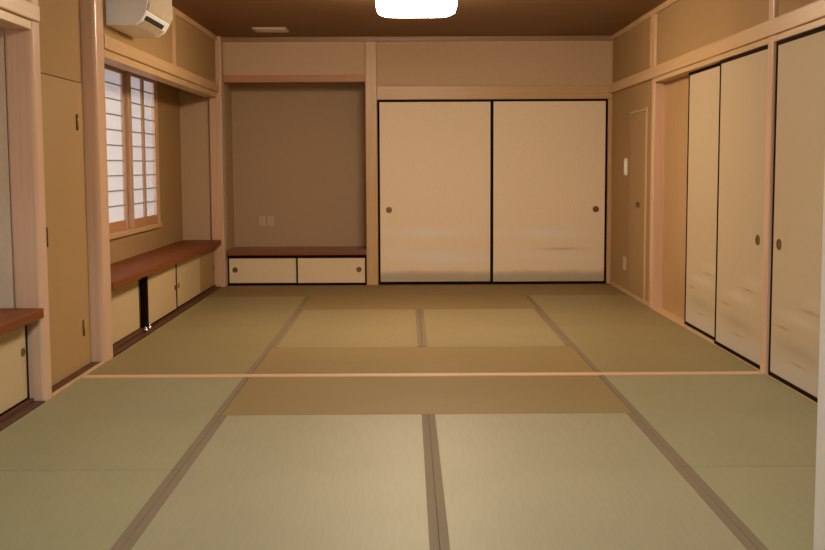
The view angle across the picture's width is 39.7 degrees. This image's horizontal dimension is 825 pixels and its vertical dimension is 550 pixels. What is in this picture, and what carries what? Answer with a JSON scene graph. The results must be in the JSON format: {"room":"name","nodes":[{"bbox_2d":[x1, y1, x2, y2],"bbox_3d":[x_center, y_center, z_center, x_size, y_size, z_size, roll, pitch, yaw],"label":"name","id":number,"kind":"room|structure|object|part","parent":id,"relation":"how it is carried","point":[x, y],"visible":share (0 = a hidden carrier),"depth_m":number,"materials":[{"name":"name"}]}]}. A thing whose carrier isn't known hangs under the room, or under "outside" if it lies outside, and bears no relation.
{"room":"japanese tatami room","nodes":[
{"label":"japanese tatami room","id":0,"kind":"room"},
{"bbox_2d":[0,27,14,307],"bbox_3d":[-2.139,-0.279,5.609,0.374,2.000,0.120,0,5,0],"label":"wall niche","id":1,"kind":"object","parent":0,"point":[7,300],"depth_m":5.54,"materials":[{"name":"grey paper"}]},
{"bbox_2d":[26,0,215,372],"bbox_3d":[-2.132,-0.608,6.587,0.600,2.470,8.850,0,5,0],"label":"wall","id":2,"kind":"structure","parent":0,"point":[60,23],"depth_m":9.19,"materials":[{"name":"beige paint"}]},
{"bbox_2d":[0,401,44,430],"bbox_3d":[-1.840,0.729,4.806,0.074,0.064,1.648,0,5,0],"label":"trim","id":3,"kind":"structure","parent":2,"relation":"attached to","point":[16,416],"depth_m":5.31,"materials":[{"name":"brown wood"}]},
{"bbox_2d":[4,0,51,401],"bbox_3d":[-1.882,-0.533,5.575,0.140,2.430,0.120,0,5,0],"label":"pillar","id":4,"kind":"structure","parent":2,"relation":"attached to","point":[22,47],"depth_m":5.54,"materials":[{"name":"brown wood"}]},
{"bbox_2d":[41,73,90,385],"bbox_3d":[-1.887,-0.249,6.175,0.082,1.619,0.950,0,5,0],"label":"door","id":5,"kind":"structure","parent":2,"relation":"in","point":[62,99],"depth_m":6.23,"materials":[{"name":"wood"}]},
{"bbox_3d":[-1.870,-0.190,5.774,0.052,0.100,0.032,0,5,0],"label":"handle","id":6,"kind":"part","parent":5,"relation":"part of","materials":[{"name":"metal"}]},
{"bbox_2d":[52,362,99,392],"bbox_3d":[-1.861,0.592,6.245,0.057,0.064,0.996,0,5,0],"label":"trim","id":7,"kind":"structure","parent":2,"relation":"attached to","point":[76,374],"depth_m":6.27,"materials":[{"name":"brown wood"}]},
{"bbox_2d":[52,362,104,396],"bbox_3d":[-1.821,0.591,6.245,0.022,0.066,0.996,0,5,0],"label":"trim","id":8,"kind":"structure","parent":2,"relation":"attached to","point":[73,381],"depth_m":6.17,"materials":[{"name":"brown wood"}]},
{"bbox_2d":[80,0,112,364],"bbox_3d":[-1.878,-0.643,6.730,0.120,2.430,0.200,0,5,0],"label":"pillar","id":9,"kind":"structure","parent":2,"relation":"attached to","point":[91,11],"depth_m":6.67,"materials":[{"name":"brown wood"}]},
{"bbox_2d":[0,9,216,97],"bbox_3d":[-1.884,-1.366,7.299,0.110,0.045,7.010,0,5,0],"label":"trim","id":10,"kind":"structure","parent":2,"relation":"attached to","point":[9,21],"depth_m":7.63,"materials":[{"name":"brown wood"}]},
{"bbox_2d":[0,0,218,92],"bbox_3d":[-1.845,-1.434,7.338,0.068,0.080,7.100,0,5,0],"label":"trim","id":11,"kind":"structure","parent":2,"relation":"attached to","point":[25,9],"depth_m":7.37,"materials":[{"name":"brown wood"}]},
{"bbox_2d":[104,63,161,239],"bbox_3d":[-2.210,-0.945,8.604,0.085,1.300,2.530,0,5,0],"label":"window","id":12,"kind":"structure","parent":2,"relation":"in","point":[131,99],"depth_m":8.94,"materials":[{"name":"white paper"}]},
{"bbox_3d":[-2.232,-0.913,8.147,0.001,1.144,1.275,0,5,0],"label":"paper pane","id":13,"kind":"part","parent":12,"relation":"part of","materials":[{"name":"white paper"}]},
{"bbox_3d":[-2.225,-0.900,8.148,0.022,1.219,1.495,0,5,0],"label":"sash","id":14,"kind":"part","parent":12,"relation":"part of","materials":[{"name":"brown wood"}]},
{"bbox_3d":[-2.223,-0.329,8.203,0.022,0.070,1.295,0,5,0],"label":"rail","id":15,"kind":"part","parent":12,"relation":"part of","materials":[{"name":"red wood"}]},
{"bbox_3d":[-2.207,-0.317,8.663,0.085,0.038,2.530,0,5,0],"label":"sill","id":16,"kind":"part","parent":12,"relation":"part of","materials":[{"name":"brown wood"}]},
{"bbox_3d":[-2.206,-1.014,9.345,0.022,1.219,0.980,0,5,0],"label":"sash","id":17,"kind":"part","parent":12,"relation":"part of","materials":[{"name":"brown wood"}]},
{"bbox_3d":[-2.213,-1.027,9.344,0.001,1.144,0.760,0,5,0],"label":"paper pane","id":18,"kind":"part","parent":12,"relation":"part of","materials":[{"name":"white paper"}]},
{"bbox_3d":[-2.204,-0.445,9.420,0.022,0.070,0.820,0,5,0],"label":"rail","id":19,"kind":"part","parent":12,"relation":"part of","materials":[{"name":"red wood"}]},
{"bbox_2d":[106,0,172,37],"bbox_3d":[-1.708,-1.696,7.178,0.260,0.330,0.690,0,5,0],"label":"air conditioner","id":20,"kind":"object","parent":2,"relation":"attached to","point":[133,18],"visible":1,"depth_m":6.93,"materials":[{"name":"white plastic"}]},
{"bbox_3d":[-1.619,-1.738,7.180,0.082,0.233,0.670,0,5,0],"label":"panel","id":21,"kind":"part","parent":20,"relation":"part of","materials":[{"name":"beige plastic"}]},
{"bbox_2d":[113,286,220,357],"bbox_3d":[-1.863,0.333,8.954,0.070,0.066,4.038,0,5,0],"label":"trim","id":22,"kind":"structure","parent":2,"relation":"attached to","point":[133,341],"depth_m":8.37,"materials":[{"name":"brown wood"}]},
{"bbox_2d":[171,12,175,64],"bbox_3d":[-1.850,-1.815,8.804,0.035,0.400,0.090,0,5,0],"label":"trim","id":23,"kind":"structure","parent":2,"relation":"attached to","point":[173,31],"depth_m":8.77,"materials":[{"name":"brown wood"}]},
{"bbox_2d":[172,6,216,40],"bbox_3d":[-1.838,-1.819,6.498,0.040,0.045,8.700,0,5,0],"label":"trim","id":24,"kind":"structure","parent":2,"relation":"attached to","point":[175,11],"depth_m":9.56,"materials":[{"name":"brown wood"}]},
{"bbox_2d":[179,89,211,239],"bbox_3d":[-2.060,-0.831,10.956,0.285,2.085,0.110,0,5,0],"label":"wall","id":25,"kind":"structure","parent":0,"point":[194,108],"depth_m":10.88,"materials":[{"name":"beige paint"}]},
{"bbox_2d":[222,41,612,285],"bbox_3d":[0.095,-1.065,11.271,4.100,2.470,0.599,0,5,0],"label":"wall","id":26,"kind":"structure","parent":0,"point":[295,153],"depth_m":11.40,"materials":[{"name":"paint"}]},
{"bbox_2d":[209,36,226,286],"bbox_3d":[-1.862,-1.040,10.902,0.122,2.430,0.100,0,5,0],"label":"trim","id":27,"kind":"structure","parent":26,"relation":"attached to","point":[216,121],"depth_m":10.86,"materials":[{"name":"brown wood"}]},
{"bbox_2d":[259,216,265,225],"bbox_3d":[-1.511,-0.545,11.507,0.074,0.105,0.012,0,5,0],"label":"power outlet","id":28,"kind":"object","parent":26,"relation":"attached to","point":[262,219],"visible":1,"depth_m":11.50,"materials":[{"name":"beige plastic"}]},
{"bbox_2d":[267,216,273,225],"bbox_3d":[-1.428,-0.545,11.507,0.074,0.105,0.012,0,5,0],"label":"power outlet","id":29,"kind":"object","parent":26,"relation":"attached to","point":[270,219],"visible":1,"depth_m":11.50,"materials":[{"name":"beige plastic"}]},
{"bbox_2d":[223,75,364,82],"bbox_3d":[-1.127,-1.875,10.931,1.350,0.064,0.090,0,5,0],"label":"trim","id":30,"kind":"structure","parent":26,"relation":"attached to","point":[240,78],"depth_m":10.88,"materials":[{"name":"red wood"}]},
{"bbox_2d":[365,41,378,284],"bbox_3d":[-0.393,-1.058,11.015,0.112,2.430,0.105,0,5,0],"label":"trim","id":31,"kind":"structure","parent":26,"relation":"attached to","point":[370,47],"depth_m":10.96,"materials":[{"name":"brown wood"}]},
{"bbox_2d":[222,36,612,41],"bbox_3d":[0.026,-2.243,10.861,3.770,0.045,0.050,0,5,0],"label":"trim","id":32,"kind":"structure","parent":26,"relation":"attached to","point":[383,38],"depth_m":10.84,"materials":[{"name":"brown wood"}]},
{"bbox_2d":[377,100,490,283],"bbox_3d":[0.220,-0.798,11.051,1.106,1.774,0.023,0,5,0],"label":"sliding door","id":33,"kind":"structure","parent":26,"relation":"in","point":[434,156],"depth_m":11.04,"materials":[{"name":"beige paper"}]},
{"bbox_3d":[-0.228,-0.629,11.056,0.060,0.060,0.006,0,5,0],"label":"pull handle","id":34,"kind":"part","parent":33,"relation":"part of","materials":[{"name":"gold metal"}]},
{"bbox_2d":[377,85,612,99],"bbox_3d":[0.786,-1.746,10.935,2.251,0.128,0.065,0,5,0],"label":"trim","id":35,"kind":"structure","parent":26,"relation":"attached to","point":[518,91],"depth_m":10.90,"materials":[{"name":"brown wood"}]},
{"bbox_2d":[491,99,607,283],"bbox_3d":[1.318,-0.801,11.029,1.116,1.774,0.023,0,5,0],"label":"sliding door","id":36,"kind":"structure","parent":26,"relation":"in","point":[549,156],"depth_m":11.02,"materials":[{"name":"beige paper"}]},
{"bbox_3d":[1.770,-0.636,11.038,0.060,0.060,0.006,0,5,0],"label":"pull handle","id":37,"kind":"part","parent":36,"relation":"part of","materials":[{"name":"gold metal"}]},
{"bbox_2d":[172,0,666,36],"bbox_3d":[-0.080,-1.748,4.906,4.700,0.100,13.500,0,5,0],"label":"ceiling","id":38,"kind":"structure","parent":0,"point":[222,18],"depth_m":9.50,"materials":[{"name":"brown wood"}]},
{"bbox_2d":[252,27,288,32],"bbox_3d":[-1.266,-2.186,10.193,0.300,0.020,0.280,0,5,0],"label":"ceiling vent","id":39,"kind":"object","parent":38,"relation":"in","point":[256,29],"visible":1,"depth_m":10.10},
{"bbox_2d":[255,29,284,32],"bbox_3d":[-1.266,-2.177,10.188,0.240,0.004,0.230,0,5,0],"label":"vent grille","id":40,"kind":"object","parent":39,"relation":"attached to","point":[256,30],"depth_m":10.17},
{"bbox_2d":[376,0,456,17],"bbox_3d":[0.026,-1.878,7.807,0.546,0.191,0.546,0,5,0],"label":"ceiling light","id":41,"kind":"object","parent":38,"relation":"attached to","point":[386,8],"visible":1,"depth_m":7.61,"materials":[{"name":"white plastic"}]},
{"bbox_2d":[611,0,816,301],"bbox_3d":[2.053,-0.628,6.590,0.230,2.470,8.820,0,5,0],"label":"wall","id":42,"kind":"structure","parent":0,"point":[686,26],"depth_m":9.35,"materials":[{"name":"beige paint"}]},
{"bbox_2d":[606,41,612,283],"bbox_3d":[1.895,-1.077,11.022,0.038,2.325,0.090,0,5,0],"label":"trim","id":43,"kind":"structure","parent":42,"relation":"attached to","point":[609,141],"depth_m":10.99,"materials":[{"name":"brown wood"}]},
{"bbox_2d":[623,256,625,270],"bbox_3d":[1.917,-0.105,10.336,0.012,0.120,0.120,0,5,0],"label":"power outlet","id":44,"kind":"object","parent":42,"relation":"attached to","point":[624,258],"visible":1,"depth_m":10.32,"materials":[{"name":"beige plastic"}]},
{"bbox_2d":[624,158,627,174],"bbox_3d":[1.911,-0.971,10.254,0.016,0.150,0.120,0,5,0],"label":"light switch","id":45,"kind":"object","parent":42,"relation":"attached to","point":[625,159],"visible":1,"depth_m":10.21,"materials":[{"name":"white plastic"}]},
{"bbox_2d":[609,281,648,305],"bbox_3d":[1.919,0.155,10.170,0.015,0.026,1.800,0,5,0],"label":"baseboard","id":46,"kind":"structure","parent":42,"relation":"attached to","point":[640,299],"depth_m":10.06,"materials":[{"name":"brown wood"}]},
{"bbox_2d":[628,107,647,299],"bbox_3d":[1.942,-0.620,9.780,0.054,1.590,0.750,0,5,0],"label":"door","id":47,"kind":"structure","parent":42,"relation":"in","point":[639,119],"depth_m":9.77,"materials":[{"name":"brown wood"}]},
{"bbox_2d":[612,0,678,39],"bbox_3d":[1.932,-1.838,6.514,0.040,0.045,8.700,0,5,0],"label":"trim","id":48,"kind":"structure","parent":42,"relation":"attached to","point":[666,4],"depth_m":9.38,"materials":[{"name":"brown wood"}]},
{"bbox_2d":[650,14,654,67],"bbox_3d":[1.913,-1.851,9.040,0.055,0.408,0.070,0,5,0],"label":"trim","id":49,"kind":"structure","parent":42,"relation":"attached to","point":[652,17],"depth_m":9.02,"materials":[{"name":"brown wood"}]},
{"bbox_2d":[649,14,665,307],"bbox_3d":[1.968,-0.888,9.117,0.115,2.430,0.100,0,5,0],"label":"trim","id":50,"kind":"structure","parent":42,"relation":"attached to","point":[658,88],"depth_m":9.09,"materials":[{"name":"brown wood"}]},
{"bbox_2d":[662,75,688,319],"bbox_3d":[2.019,-0.580,8.604,0.029,1.793,0.980,0,5,0],"label":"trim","id":51,"kind":"structure","parent":42,"relation":"attached to","point":[676,115],"depth_m":8.69,"materials":[{"name":"brown wood"}]},
{"bbox_2d":[684,63,719,339],"bbox_3d":[1.971,-0.495,7.707,0.022,1.789,0.920,0,5,0],"label":"sliding door","id":52,"kind":"structure","parent":42,"relation":"in","point":[704,83],"depth_m":7.74,"materials":[{"name":"beige paper"}]},
{"bbox_2d":[610,284,817,404],"bbox_3d":[1.984,0.431,7.745,0.118,0.064,6.720,0,5,0],"label":"trim","id":53,"kind":"structure","parent":42,"relation":"attached to","point":[662,311],"depth_m":7.73,"materials":[{"name":"brown wood"}]},
{"bbox_2d":[610,0,824,92],"bbox_3d":[1.933,-1.366,6.575,0.062,0.087,8.710,0,5,0],"label":"trim","id":54,"kind":"structure","parent":42,"relation":"attached to","point":[814,11],"depth_m":6.75,"materials":[{"name":"brown wood"}]},
{"bbox_2d":[654,18,824,81],"bbox_3d":[1.978,-1.307,6.614,0.123,0.033,4.798,0,5,0],"label":"trim","id":55,"kind":"structure","parent":42,"relation":"attached to","point":[685,71],"depth_m":6.76,"materials":[{"name":"brown wood"}]},
{"bbox_2d":[714,45,767,368],"bbox_3d":[1.945,-0.404,6.751,0.023,1.789,1.001,0,5,0],"label":"sliding door","id":56,"kind":"structure","parent":42,"relation":"in","point":[743,77],"depth_m":6.74,"materials":[{"name":"beige paper"}]},
{"bbox_3d":[1.939,-0.197,6.419,0.006,0.060,0.069,0,5,0],"label":"pull handle","id":57,"kind":"part","parent":56,"relation":"part of","materials":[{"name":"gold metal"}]},
{"bbox_2d":[760,0,777,374],"bbox_3d":[1.980,-0.609,6.180,0.120,2.430,0.090,0,5,0],"label":"trim","id":58,"kind":"structure","parent":42,"relation":"attached to","point":[773,4],"depth_m":6.18,"materials":[{"name":"brown wood"}]},
{"bbox_2d":[768,26,824,402],"bbox_3d":[1.950,-0.305,5.707,0.023,1.789,0.901,0,5,0],"label":"sliding door","id":59,"kind":"structure","parent":42,"relation":"in","point":[799,121],"depth_m":5.76,"materials":[{"name":"beige paper"}]},
{"bbox_3d":[1.941,-0.162,6.051,0.006,0.060,0.069,0,5,0],"label":"pull handle","id":60,"kind":"part","parent":59,"relation":"part of","materials":[{"name":"gold metal"}]},
{"bbox_3d":[-0.119,0.751,5.144,4.600,0.140,13.300,0,5,0],"label":"floor","id":61,"kind":"structure","parent":0,"visible":0},
{"bbox_2d":[0,325,33,421],"bbox_3d":[-2.081,0.523,4.777,0.455,0.471,1.621,0,5,0],"label":"base cabinet","id":62,"kind":"object","parent":61,"relation":"on","point":[14,370],"visible":0.93,"depth_m":5.37,"materials":[{"name":"brown wood"}]},
{"bbox_2d":[0,308,43,335],"bbox_3d":[-2.054,0.263,4.751,0.529,0.048,1.625,0,5,0],"label":"countertop","id":63,"kind":"structure","parent":62,"relation":"on","point":[11,319],"depth_m":5.30,"materials":[{"name":"brown wood"}]},
{"bbox_3d":[-1.875,0.371,5.501,0.006,0.042,0.046,0,5,0],"label":"pull handle","id":64,"kind":"part","parent":62,"relation":"part of","materials":[{"name":"gold metal"}]},
{"bbox_2d":[0,470,178,549],"bbox_3d":[-1.336,0.863,3.379,0.913,0.060,1.931,0,5,0],"label":"mat","id":65,"kind":"object","parent":61,"relation":"on","point":[40,510],"visible":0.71,"depth_m":3.88,"materials":[{"name":"wicker"}]},
{"bbox_2d":[0,377,248,470],"bbox_3d":[-1.345,0.680,5.293,0.913,0.060,1.905,0,5,0],"label":"mat","id":66,"kind":"object","parent":61,"relation":"on","point":[94,424],"visible":0.74,"depth_m":5.09,"materials":[{"name":"wicker"}]},
{"bbox_2d":[111,248,215,350],"bbox_3d":[-2.022,0.133,8.933,0.312,0.458,4.030,0,5,0],"label":"base cabinet","id":67,"kind":"object","parent":61,"relation":"on","point":[150,299],"visible":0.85,"depth_m":8.38,"materials":[{"name":"brown wood"}]},
{"bbox_3d":[-1.908,0.240,7.437,0.018,0.359,1.020,0,5,0],"label":"door","id":68,"kind":"part","parent":67,"relation":"part of","materials":[{"name":"wood"}]},
{"bbox_3d":[-1.882,0.139,8.539,0.032,0.367,1.052,0,5,0],"label":"door frame","id":69,"kind":"part","parent":67,"relation":"part of","materials":[{"name":"black paint"}]},
{"bbox_3d":[-1.879,0.134,8.547,0.018,0.359,1.030,0,5,0],"label":"door","id":70,"kind":"part","parent":67,"relation":"part of","materials":[{"name":"wood"}]},
{"bbox_2d":[110,240,220,289],"bbox_3d":[-2.003,-0.120,8.910,0.371,0.047,4.035,0,5,0],"label":"countertop","id":71,"kind":"structure","parent":67,"relation":"on","point":[124,272],"depth_m":8.63,"materials":[{"name":"brown wood"}]},
{"bbox_3d":[-1.889,0.034,9.592,0.018,0.359,1.050,0,5,0],"label":"door","id":72,"kind":"part","parent":67,"relation":"part of","materials":[{"name":"paper"}]},
{"bbox_3d":[-1.888,0.038,9.591,0.023,0.367,1.054,0,5,0],"label":"door frame","id":73,"kind":"part","parent":67,"relation":"part of","materials":[{"name":"black paint"}]},
{"bbox_3d":[-1.893,-0.052,10.503,0.018,0.359,0.760,0,5,0],"label":"door","id":74,"kind":"part","parent":67,"relation":"part of","materials":[{"name":"beige wood"}]},
{"bbox_2d":[88,326,286,374],"bbox_3d":[-1.355,0.492,7.272,0.913,0.060,1.905,0,5,0],"label":"mat","id":75,"kind":"object","parent":61,"relation":"on","point":[166,350],"visible":0.7,"depth_m":7.09,"materials":[{"name":"wicker"}]},
{"bbox_2d":[161,296,309,326],"bbox_3d":[-1.364,0.311,9.173,0.913,0.060,1.905,0,5,0],"label":"mat","id":76,"kind":"object","parent":61,"relation":"on","point":[210,311],"visible":0.7,"depth_m":9.02,"materials":[{"name":"wicker"}]},
{"bbox_2d":[120,414,439,549],"bbox_3d":[-0.403,0.766,4.346,0.959,0.060,1.905,0,5,0],"label":"mat","id":77,"kind":"object","parent":61,"relation":"on","point":[253,482],"visible":1,"depth_m":4.07,"materials":[{"name":"wicker"}]},
{"bbox_2d":[227,255,366,285],"bbox_3d":[-1.120,-0.038,11.287,1.344,0.345,0.450,0,5,0],"label":"base cabinet","id":78,"kind":"object","parent":61,"relation":"on","point":[255,270],"visible":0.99,"depth_m":11.08,"materials":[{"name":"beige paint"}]},
{"bbox_3d":[-1.447,-0.043,11.094,0.687,0.268,0.018,0,5,0],"label":"door frame","id":79,"kind":"part","parent":78,"relation":"part of","materials":[{"name":"black paint"}]},
{"bbox_3d":[-1.447,-0.043,11.094,0.659,0.240,0.012,0,5,0],"label":"door","id":80,"kind":"part","parent":78,"relation":"part of","materials":[{"name":"paper"}]},
{"bbox_2d":[227,246,366,255],"bbox_3d":[-1.121,-0.239,11.290,1.348,0.050,0.503,0,5,0],"label":"shelf board","id":81,"kind":"object","parent":78,"relation":"on","point":[307,250],"visible":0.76,"depth_m":11.04,"materials":[{"name":"brown wood"}]},
{"bbox_3d":[-0.785,-0.045,11.077,0.649,0.240,0.012,0,5,0],"label":"door","id":82,"kind":"part","parent":78,"relation":"part of","materials":[{"name":"paper"}]},
{"bbox_3d":[-0.785,-0.045,11.077,0.677,0.268,0.018,0,5,0],"label":"door frame","id":83,"kind":"part","parent":78,"relation":"part of","materials":[{"name":"black paint"}]},
{"bbox_2d":[207,285,417,296],"bbox_3d":[-0.891,0.173,10.597,1.874,0.058,0.941,0,5,0],"label":"mat","id":84,"kind":"object","parent":61,"relation":"on","point":[290,290],"visible":0.68,"depth_m":10.56,"materials":[{"name":"green wicker"}]},
{"bbox_2d":[272,309,421,347],"bbox_3d":[-0.421,0.396,8.227,0.959,0.060,1.905,0,5,0],"label":"mat","id":85,"kind":"object","parent":61,"relation":"on","point":[386,327],"visible":0.83,"depth_m":8.06,"materials":[{"name":"wicker"}]},
{"bbox_2d":[300,295,536,309],"bbox_3d":[0.046,0.259,9.655,1.908,0.058,0.950,0,5,0],"label":"mat","id":86,"kind":"object","parent":61,"relation":"on","point":[492,301],"visible":0.74,"depth_m":9.61,"materials":[{"name":"green wicker"}]},
{"bbox_2d":[82,371,763,377],"bbox_3d":[0.058,0.579,6.289,3.730,0.064,0.078,0,5,0],"label":"trim","id":87,"kind":"structure","parent":61,"relation":"on","point":[718,372],"depth_m":6.27,"materials":[{"name":"brown wood"}]},
{"bbox_2d":[252,346,594,373],"bbox_3d":[0.060,0.530,6.803,1.908,0.058,0.950,0,5,0],"label":"mat","id":88,"kind":"object","parent":61,"relation":"on","point":[470,359],"visible":0.76,"depth_m":6.76,"materials":[{"name":"green wicker"}]},
{"bbox_2d":[222,376,631,414],"bbox_3d":[0.065,0.628,5.774,1.908,0.058,0.950,0,5,0],"label":"mat","id":89,"kind":"object","parent":61,"relation":"on","point":[425,394],"visible":0.76,"depth_m":5.71,"materials":[{"name":"green wicker"}]},
{"bbox_2d":[419,309,570,346],"bbox_3d":[0.533,0.392,8.231,0.947,0.060,1.905,0,5,0],"label":"mat","id":90,"kind":"object","parent":61,"relation":"on","point":[439,327],"visible":0.77,"depth_m":8.04,"materials":[{"name":"wicker"}]},
{"bbox_2d":[417,284,626,295],"bbox_3d":[0.978,0.164,10.605,1.859,0.058,0.941,0,5,0],"label":"mat","id":91,"kind":"object","parent":61,"relation":"on","point":[484,289],"visible":0.6,"depth_m":10.57,"materials":[{"name":"wicker"}]},
{"bbox_2d":[428,413,757,549],"bbox_3d":[0.552,0.761,4.351,0.947,0.060,1.905,0,5,0],"label":"mat","id":92,"kind":"object","parent":61,"relation":"on","point":[566,481],"visible":0.87,"depth_m":4.06,"materials":[{"name":"wicker"}]},
{"bbox_2d":[525,295,677,324],"bbox_3d":[1.459,0.296,9.186,0.910,0.060,1.905,0,5,0],"label":"mat","id":93,"kind":"object","parent":61,"relation":"on","point":[557,309],"visible":0.7,"depth_m":9.04,"materials":[{"name":"wicker"}]},
{"bbox_2d":[553,324,757,371],"bbox_3d":[1.469,0.477,7.284,0.910,0.060,1.905,0,5,0],"label":"mat","id":94,"kind":"object","parent":61,"relation":"on","point":[605,348],"visible":0.7,"depth_m":7.09,"materials":[{"name":"wicker"}]},
{"bbox_2d":[599,375,817,466],"bbox_3d":[1.478,0.666,5.305,0.910,0.060,1.905,0,5,0],"label":"mat","id":95,"kind":"object","parent":61,"relation":"on","point":[700,420],"visible":0.73,"depth_m":5.20,"materials":[{"name":"wicker"}]},
{"bbox_2d":[683,466,815,549],"bbox_3d":[1.488,0.848,3.391,0.910,0.060,1.931,0,5,0],"label":"mat","id":96,"kind":"object","parent":61,"relation":"on","point":[773,507],"visible":0.71,"depth_m":3.91,"materials":[{"name":"wicker"}]},
{"bbox_2d":[813,168,824,549],"bbox_3d":[0.898,-0.228,2.238,0.132,2.430,0.150,0,5,0],"label":"trim","id":97,"kind":"structure","parent":61,"relation":"on","point":[819,510],"depth_m":2.33,"materials":[{"name":"beige wood"}]}
]}

